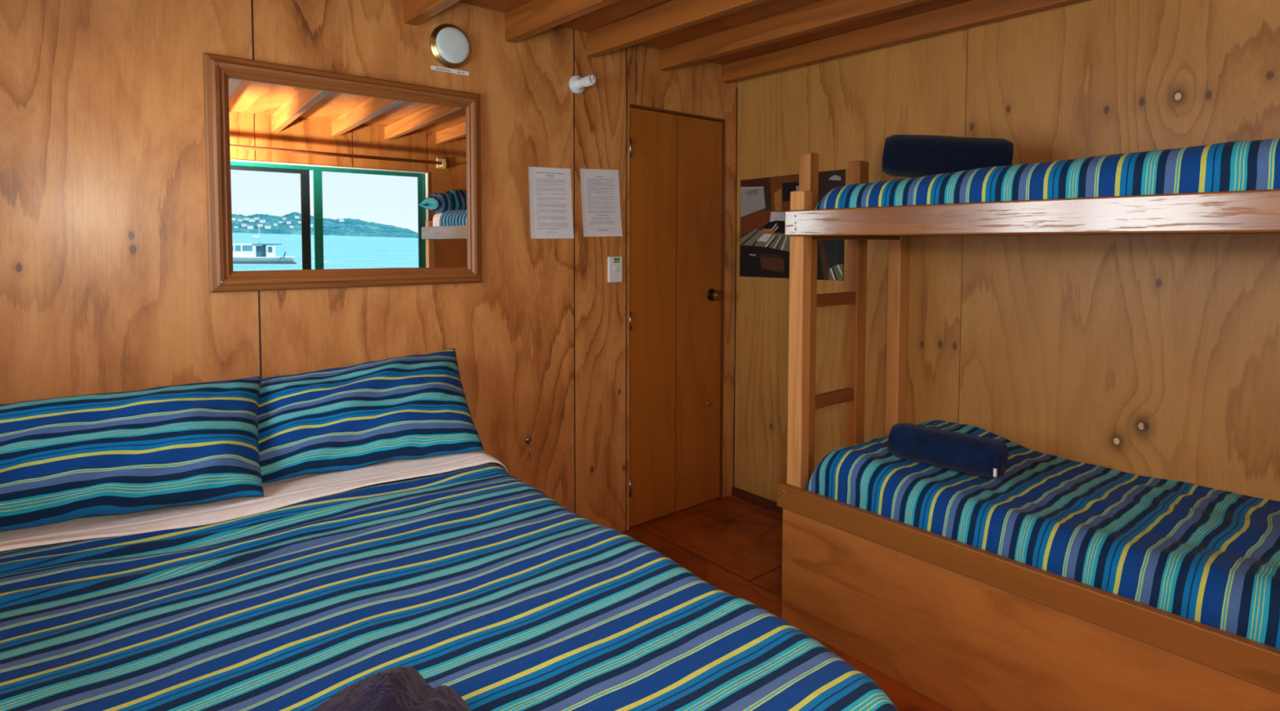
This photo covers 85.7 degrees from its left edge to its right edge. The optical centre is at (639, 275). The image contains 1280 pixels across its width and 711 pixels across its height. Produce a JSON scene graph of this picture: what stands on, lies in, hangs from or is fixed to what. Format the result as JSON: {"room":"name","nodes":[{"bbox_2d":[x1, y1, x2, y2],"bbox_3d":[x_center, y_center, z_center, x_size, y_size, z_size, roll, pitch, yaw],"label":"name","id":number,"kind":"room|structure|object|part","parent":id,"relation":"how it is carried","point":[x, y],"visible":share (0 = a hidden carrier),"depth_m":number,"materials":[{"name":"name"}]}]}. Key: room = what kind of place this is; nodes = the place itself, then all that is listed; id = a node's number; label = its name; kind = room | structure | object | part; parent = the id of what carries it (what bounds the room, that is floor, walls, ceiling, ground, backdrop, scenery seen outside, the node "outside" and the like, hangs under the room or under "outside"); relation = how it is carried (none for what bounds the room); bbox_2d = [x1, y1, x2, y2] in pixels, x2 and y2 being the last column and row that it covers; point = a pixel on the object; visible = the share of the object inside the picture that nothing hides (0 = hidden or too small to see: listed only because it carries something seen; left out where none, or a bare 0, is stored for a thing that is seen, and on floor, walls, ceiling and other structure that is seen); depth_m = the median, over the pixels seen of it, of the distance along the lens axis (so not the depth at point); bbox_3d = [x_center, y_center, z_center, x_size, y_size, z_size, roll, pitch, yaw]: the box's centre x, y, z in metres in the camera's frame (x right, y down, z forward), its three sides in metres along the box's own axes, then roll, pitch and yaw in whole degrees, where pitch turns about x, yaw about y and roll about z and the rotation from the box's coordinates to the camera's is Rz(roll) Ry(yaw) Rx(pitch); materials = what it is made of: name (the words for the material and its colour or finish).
{"room":"cabin bedroom","nodes":[
{"label":"cabin bedroom","id":0,"kind":"room"},
{"bbox_2d":[0,0,737,532],"bbox_3d":[-0.732,0.089,2.668,3.140,2.248,0.080,-2,3,-40],"label":"wall","id":1,"kind":"structure","parent":0,"point":[104,267],"depth_m":2.28,"materials":[{"name":"brown wood"}]},
{"bbox_2d":[202,52,481,293],"bbox_3d":[-0.966,-0.323,2.384,0.908,0.726,0.032,-2,3,-40],"label":"wall mirror","id":2,"kind":"object","parent":1,"relation":"attached to","point":[317,179],"visible":1,"depth_m":2.34,"materials":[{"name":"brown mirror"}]},
{"bbox_2d":[228,77,466,271],"bbox_3d":[-0.971,-0.324,2.389,0.788,0.606,0.002,-2,3,-39],"label":"mirror glass","id":3,"kind":"object","parent":2,"relation":"on","point":[322,176],"depth_m":2.35,"materials":[{"name":"white"}]},
{"bbox_2d":[431,65,468,75],"bbox_3d":[-0.713,-0.770,2.589,0.151,0.014,0.002,-2,3,-40],"label":"label sign","id":4,"kind":"object","parent":1,"relation":"attached to","point":[434,68],"visible":1,"depth_m":2.59,"materials":[{"name":"white paper"}]},
{"bbox_2d":[429,23,471,68],"bbox_3d":[-0.701,-0.859,2.575,0.164,0.164,0.033,-2,3,-40],"label":"wall light","id":5,"kind":"object","parent":1,"relation":"attached to","point":[451,46],"visible":1,"depth_m":2.56,"materials":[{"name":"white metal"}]},
{"bbox_2d":[525,437,531,459],"bbox_3d":[-0.460,0.718,2.865,0.027,0.092,0.012,-2,3,-40],"label":"hook","id":6,"kind":"object","parent":1,"relation":"attached to","point":[528,440],"visible":1,"depth_m":2.86,"materials":[{"name":"metal"}]},
{"bbox_3d":[-0.461,0.685,2.865,0.027,0.027,0.008,-2,3,-40],"label":"eye plate","id":7,"kind":"part","parent":6,"relation":"part of","materials":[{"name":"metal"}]},
{"bbox_3d":[-0.461,0.729,2.860,0.005,0.072,0.016,2,3,39],"label":"hook arm","id":8,"kind":"part","parent":6,"relation":"part of","materials":[{"name":"metal"}]},
{"bbox_2d":[528,166,573,238],"bbox_3d":[-0.370,-0.305,2.893,0.223,0.300,0.006,-2,3,-40],"label":"notice sign","id":9,"kind":"object","parent":1,"relation":"attached to","point":[549,188],"visible":1,"depth_m":2.89,"materials":[{"name":"white paper"}]},
{"bbox_2d":[568,74,595,93],"bbox_3d":[-0.233,-0.815,2.902,0.076,0.076,0.127,-2,3,-40],"label":"holder","id":10,"kind":"object","parent":1,"relation":"attached to","point":[577,84],"visible":1,"depth_m":2.91,"materials":[{"name":"white plastic"}]},
{"bbox_3d":[-0.233,-0.815,2.902,0.042,0.042,0.028,-2,3,-40],"label":"bulb","id":11,"kind":"part","parent":10,"relation":"part of","materials":[{"name":"white plastic"}]},
{"bbox_2d":[579,168,622,236],"bbox_3d":[-0.170,-0.323,3.057,0.234,0.302,0.006,-2,3,-40],"label":"notice sign","id":12,"kind":"object","parent":1,"relation":"attached to","point":[600,188],"visible":1,"depth_m":3.06,"materials":[{"name":"white paper"}]},
{"bbox_2d":[607,256,622,282],"bbox_3d":[-0.112,-0.028,3.113,0.076,0.116,0.017,-2,3,-40],"label":"light switch","id":13,"kind":"object","parent":1,"relation":"attached to","point":[614,263],"visible":1,"depth_m":3.10,"materials":[{"name":"white plastic"}]},
{"bbox_2d":[628,106,722,527],"bbox_3d":[0.192,0.199,3.374,0.617,1.955,0.098,-2,3,-40],"label":"door","id":14,"kind":"structure","parent":1,"relation":"in","point":[676,161],"depth_m":3.37,"materials":[{"name":"brown wood"}]},
{"bbox_3d":[0.389,0.100,3.502,0.052,0.052,0.052,-2,3,-40],"label":"knob","id":15,"kind":"part","parent":14,"relation":"part of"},
{"bbox_2d":[629,103,725,498],"bbox_3d":[0.184,0.194,3.396,0.626,1.975,0.034,-2,3,-40],"label":"trim","id":16,"kind":"structure","parent":1,"relation":"attached to","point":[723,121],"depth_m":3.56,"materials":[{"name":"brown wood"}]},
{"bbox_2d":[733,87,737,486],"bbox_3d":[0.504,0.076,3.635,0.004,2.110,0.004,-2,3,-40],"label":"trim","id":17,"kind":"structure","parent":1,"relation":"attached to","point":[737,87],"depth_m":3.63,"materials":[{"name":"brown wood"}]},
{"bbox_2d":[459,0,969,64],"bbox_3d":[0.267,-1.005,1.409,3.300,0.060,3.210,-2,3,-40],"label":"ceiling","id":18,"kind":"structure","parent":0,"point":[621,9],"depth_m":2.79,"materials":[{"name":"brown wood"}]},
{"bbox_2d":[403,0,461,25],"bbox_3d":[0.184,-0.910,1.345,0.046,0.122,3.052,-2,4,-42],"label":"rafter","id":19,"kind":"object","parent":18,"relation":"attached to","point":[415,11],"visible":1,"depth_m":2.38,"materials":[{"name":"brown wood"}]},
{"bbox_2d":[505,0,619,43],"bbox_3d":[0.497,-0.928,1.603,0.046,0.110,3.052,-2,4,-42],"label":"rafter","id":20,"kind":"object","parent":18,"relation":"attached to","point":[534,17],"visible":1,"depth_m":2.54,"materials":[{"name":"brown wood"}]},
{"bbox_2d":[586,0,771,57],"bbox_3d":[0.798,-0.944,1.852,0.046,0.100,3.052,-2,4,-42],"label":"rafter","id":21,"kind":"object","parent":18,"relation":"attached to","point":[673,15],"visible":1,"depth_m":2.64,"materials":[{"name":"brown wood"}]},
{"bbox_2d":[658,0,931,71],"bbox_3d":[1.120,-0.959,2.117,0.046,0.092,3.052,-2,4,-42],"label":"rafter","id":22,"kind":"object","parent":18,"relation":"attached to","point":[824,14],"visible":1,"depth_m":2.74,"materials":[{"name":"brown wood"}]},
{"bbox_2d":[621,494,952,710],"bbox_3d":[0.262,1.301,1.518,3.300,0.060,3.210,-2,3,-40],"label":"floor","id":23,"kind":"structure","parent":0,"point":[728,542],"depth_m":3.00,"materials":[{"name":"brown wood"}]},
{"bbox_2d":[777,188,1279,710],"bbox_3d":[1.270,0.483,2.099,0.798,1.522,1.543,-2,3,-40],"label":"bunk bed","id":24,"kind":"object","parent":23,"relation":"on","point":[964,627],"visible":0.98,"depth_m":1.92,"materials":[{"name":"wood"}]},
{"bbox_3d":[0.561,0.465,2.439,0.052,1.522,0.060,-2,3,-40],"label":"corner post","id":25,"kind":"part","parent":24,"relation":"part of","materials":[{"name":"brown wood"}]},
{"bbox_2d":[799,152,868,480],"bbox_3d":[0.740,0.383,2.656,0.378,1.667,0.052,-2,3,-40],"label":"ladder","id":26,"kind":"object","parent":24,"relation":"attached to","point":[855,297],"visible":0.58,"depth_m":2.70,"materials":[{"name":"brown wood"}]},
{"bbox_3d":[0.816,-0.180,2.638,0.632,0.084,0.026,-2,3,-40],"label":"rail","id":27,"kind":"part","parent":24,"relation":"part of","materials":[{"name":"brown wood"}]},
{"bbox_3d":[1.077,0.506,2.905,0.071,1.399,0.058,-2,3,-40],"label":"corner post","id":28,"kind":"part","parent":24,"relation":"part of","materials":[{"name":"brown wood"}]},
{"bbox_3d":[0.980,0.804,1.863,0.029,0.083,1.525,-2,3,-40],"label":"rail","id":29,"kind":"part","parent":24,"relation":"part of","materials":[{"name":"brown wood"}]},
{"bbox_3d":[0.989,1.052,1.870,0.013,0.406,1.507,-2,3,-40],"label":"panel","id":30,"kind":"part","parent":24,"relation":"part of","materials":[{"name":"brown wood"}]},
{"bbox_3d":[0.995,-0.154,1.822,0.029,0.088,1.515,-2,3,-40],"label":"rail","id":31,"kind":"part","parent":24,"relation":"part of","materials":[{"name":"wood"}]},
{"bbox_2d":[804,420,1279,649],"bbox_3d":[1.287,0.710,2.112,0.770,0.213,1.384,-2,3,-40],"label":"duvet","id":32,"kind":"object","parent":24,"relation":"on","point":[1211,557],"visible":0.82,"depth_m":1.91,"materials":[{"name":"fabric"}]},
{"bbox_2d":[888,422,1008,478],"bbox_3d":[0.997,0.566,2.245,0.344,0.127,0.140,2,4,40],"label":"rolled blanket","id":33,"kind":"object","parent":32,"relation":"on","point":[977,455],"visible":1,"depth_m":2.19,"materials":[{"name":"blue fabric"}]},
{"bbox_2d":[814,137,1279,208],"bbox_3d":[1.239,-0.243,2.136,0.743,0.182,1.208,-2,3,-40],"label":"duvet","id":34,"kind":"object","parent":24,"relation":"on","point":[1242,165],"visible":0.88,"depth_m":1.71,"materials":[{"name":"fabric"}]},
{"bbox_2d":[881,133,1013,177],"bbox_3d":[1.038,-0.399,2.342,0.405,0.176,0.156,1,3,23],"label":"rolled blanket","id":35,"kind":"object","parent":34,"relation":"on","point":[913,156],"visible":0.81,"depth_m":2.29,"materials":[{"name":"blue fabric"}]},
{"bbox_3d":[-0.744,0.964,1.370,1.280,0.621,1.910,-2,3,-40],"label":"double bed","id":36,"kind":"object","parent":23,"relation":"on","visible":0},
{"bbox_2d":[0,450,508,551],"bbox_3d":[-1.072,0.609,1.858,1.445,0.072,0.335,-2,3,-40],"label":"sheet","id":37,"kind":"object","parent":36,"relation":"on","point":[305,486],"visible":0.59,"depth_m":1.78,"materials":[{"name":"white fabric"}]},
{"bbox_2d":[0,375,263,530],"bbox_3d":[-1.340,0.447,1.773,0.687,0.272,0.334,-2,3,-34],"label":"pillow","id":38,"kind":"object","parent":37,"relation":"on","point":[62,459],"visible":1,"depth_m":1.72,"materials":[{"name":"fabric"}]},
{"bbox_2d":[257,347,484,483],"bbox_3d":[-0.855,0.429,2.191,0.761,0.279,0.412,-2,3,-40],"label":"pillow","id":39,"kind":"object","parent":37,"relation":"on","point":[411,406],"visible":0.94,"depth_m":2.11,"materials":[{"name":"fabric"}]},
{"bbox_2d":[0,462,898,710],"bbox_3d":[-0.659,0.904,1.389,1.482,0.599,1.988,-2,3,-40],"label":"duvet","id":40,"kind":"object","parent":36,"relation":"on","point":[476,580],"visible":0.72,"depth_m":1.25,"materials":[{"name":"fabric"}]},
{"bbox_2d":[313,666,471,710],"bbox_3d":[-0.343,0.591,0.907,0.264,0.103,0.264,-2,3,-40],"label":"towel","id":41,"kind":"object","parent":40,"relation":"on","point":[399,688],"visible":1,"depth_m":0.92,"materials":[{"name":"fabric"}]},
{"bbox_2d":[733,0,1279,502],"bbox_3d":[1.506,0.103,2.488,0.080,2.248,3.210,-2,3,-40],"label":"wall","id":42,"kind":"structure","parent":0,"point":[1157,356],"depth_m":2.43,"materials":[{"name":"brown wood"}]},
{"bbox_2d":[731,486,782,514],"bbox_3d":[0.791,1.166,3.325,0.016,0.042,0.930,-2,3,-40],"label":"baseboard","id":43,"kind":"structure","parent":42,"relation":"attached to","point":[742,494],"depth_m":3.54,"materials":[{"name":"brown wood"}]},
{"bbox_2d":[739,168,845,280],"bbox_3d":[0.723,-0.238,3.355,0.004,0.507,0.631,-2,3,-40],"label":"wall picture","id":44,"kind":"object","parent":42,"relation":"attached to","point":[764,249],"visible":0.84,"depth_m":3.42},
{"bbox_2d":[721,0,1085,83],"bbox_3d":[1.432,-0.974,2.374,0.046,0.086,3.050,-2,4,-41],"label":"rafter","id":45,"kind":"object","parent":42,"relation":"attached to","point":[971,13],"visible":1,"depth_m":2.82,"materials":[{"name":"brown wood"}]}
]}

